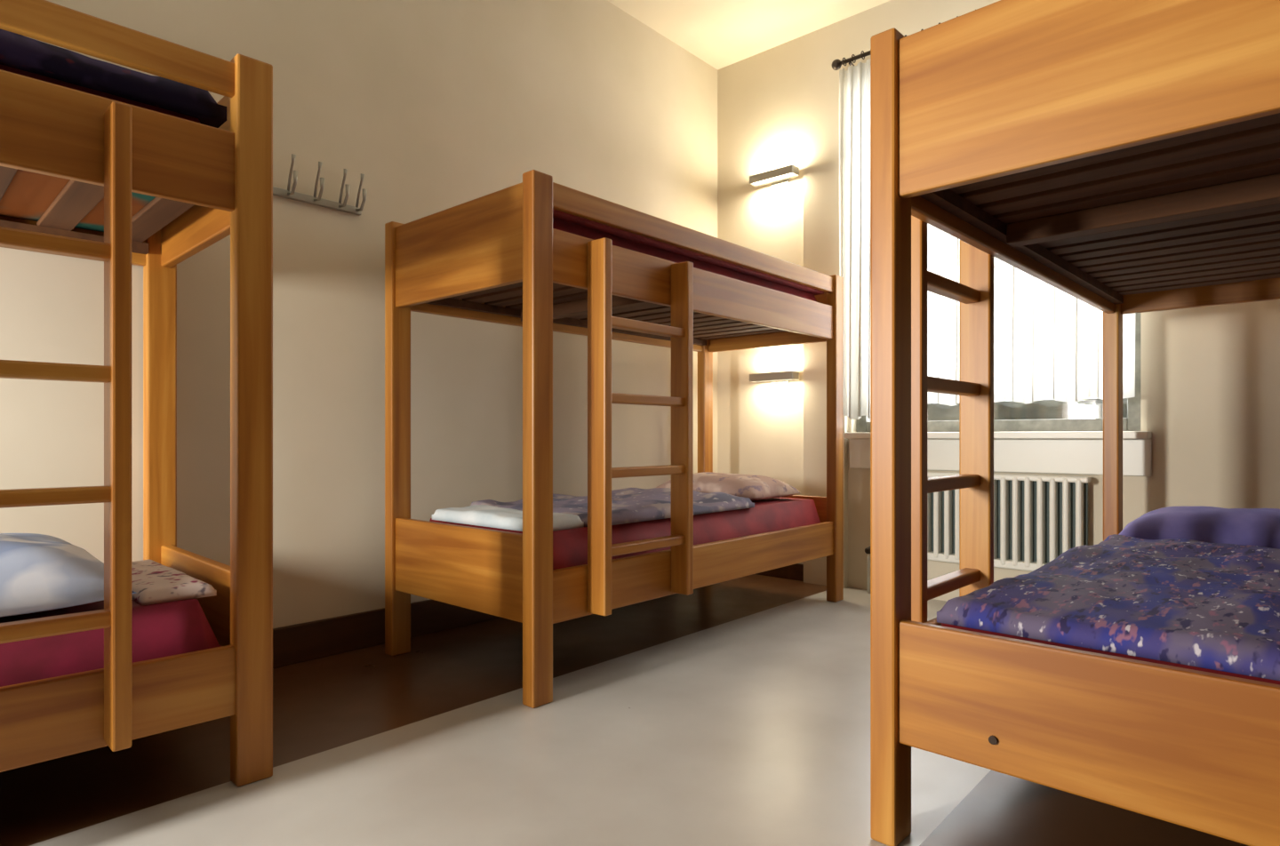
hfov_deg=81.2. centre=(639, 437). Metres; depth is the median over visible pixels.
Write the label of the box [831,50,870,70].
curtain rod
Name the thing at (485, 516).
sheet
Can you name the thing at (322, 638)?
baseboard
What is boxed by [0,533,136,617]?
pillow
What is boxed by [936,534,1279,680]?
duvet
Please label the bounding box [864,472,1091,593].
radiator
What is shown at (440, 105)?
wall
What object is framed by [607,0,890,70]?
ceiling
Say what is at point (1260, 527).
pillow
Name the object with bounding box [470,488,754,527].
duvet
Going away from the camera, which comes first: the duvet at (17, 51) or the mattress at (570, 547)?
the duvet at (17, 51)
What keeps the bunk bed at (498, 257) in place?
on the floor
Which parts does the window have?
sill, frame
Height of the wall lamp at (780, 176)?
0.070 m
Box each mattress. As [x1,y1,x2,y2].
[0,64,200,231]
[0,598,221,687]
[429,497,820,569]
[552,217,816,301]
[940,623,1279,684]
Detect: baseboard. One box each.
[272,599,500,668]
[756,563,803,581]
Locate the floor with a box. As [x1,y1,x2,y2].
[0,574,1248,845]
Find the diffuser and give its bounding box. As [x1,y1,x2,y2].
[752,173,795,184]
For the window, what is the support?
in the wall at (1210, 376)
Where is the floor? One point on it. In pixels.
(736, 712)
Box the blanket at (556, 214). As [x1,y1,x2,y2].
[552,208,823,295]
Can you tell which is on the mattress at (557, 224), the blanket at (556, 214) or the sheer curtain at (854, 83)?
the blanket at (556, 214)
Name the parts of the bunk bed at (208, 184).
rail, rail, rail, guard rail, post, panel, panel, post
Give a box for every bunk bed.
[0,0,272,786]
[384,169,843,708]
[870,0,1279,845]
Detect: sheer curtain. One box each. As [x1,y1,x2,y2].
[839,50,870,419]
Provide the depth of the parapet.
4.16 m
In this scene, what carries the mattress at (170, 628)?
on the bunk bed at (208, 184)
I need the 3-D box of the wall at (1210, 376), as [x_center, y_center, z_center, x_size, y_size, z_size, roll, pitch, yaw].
[2.217,-0.770,3.431,4.850,3.240,0.245,0,0,42]
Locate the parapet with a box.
[927,398,1127,421]
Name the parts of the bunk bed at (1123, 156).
post, rail, rail, panel, panel, post, panel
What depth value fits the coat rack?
2.86 m
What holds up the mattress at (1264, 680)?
on the bunk bed at (1123, 156)
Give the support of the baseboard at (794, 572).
attached to the wall at (1210, 376)
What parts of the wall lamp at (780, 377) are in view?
plate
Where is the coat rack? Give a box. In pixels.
[272,153,367,215]
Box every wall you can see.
[0,0,717,628]
[717,0,1279,601]
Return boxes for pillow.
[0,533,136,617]
[131,560,216,605]
[656,472,801,500]
[1118,505,1279,549]
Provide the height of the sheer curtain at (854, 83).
2.002 m
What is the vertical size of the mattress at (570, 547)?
0.226 m
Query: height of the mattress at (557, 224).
0.156 m
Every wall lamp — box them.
[749,164,799,187]
[749,370,799,383]
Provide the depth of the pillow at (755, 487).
3.73 m
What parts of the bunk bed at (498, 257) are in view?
post, panel, panel, post, rail, rail, rail, guard rail, post, panel, panel, post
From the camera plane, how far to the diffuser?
4.48 m
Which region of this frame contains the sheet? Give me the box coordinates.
[432,504,583,531]
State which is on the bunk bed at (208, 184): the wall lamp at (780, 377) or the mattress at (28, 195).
the mattress at (28, 195)
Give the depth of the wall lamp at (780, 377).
4.45 m
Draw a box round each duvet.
[0,28,226,127]
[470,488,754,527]
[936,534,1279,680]
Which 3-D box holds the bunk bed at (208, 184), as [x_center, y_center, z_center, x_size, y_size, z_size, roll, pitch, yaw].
[-1.946,-0.043,1.402,0.969,1.785,2.105,0,0,44]
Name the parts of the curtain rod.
rod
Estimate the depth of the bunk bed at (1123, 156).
1.51 m
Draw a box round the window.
[843,312,1151,476]

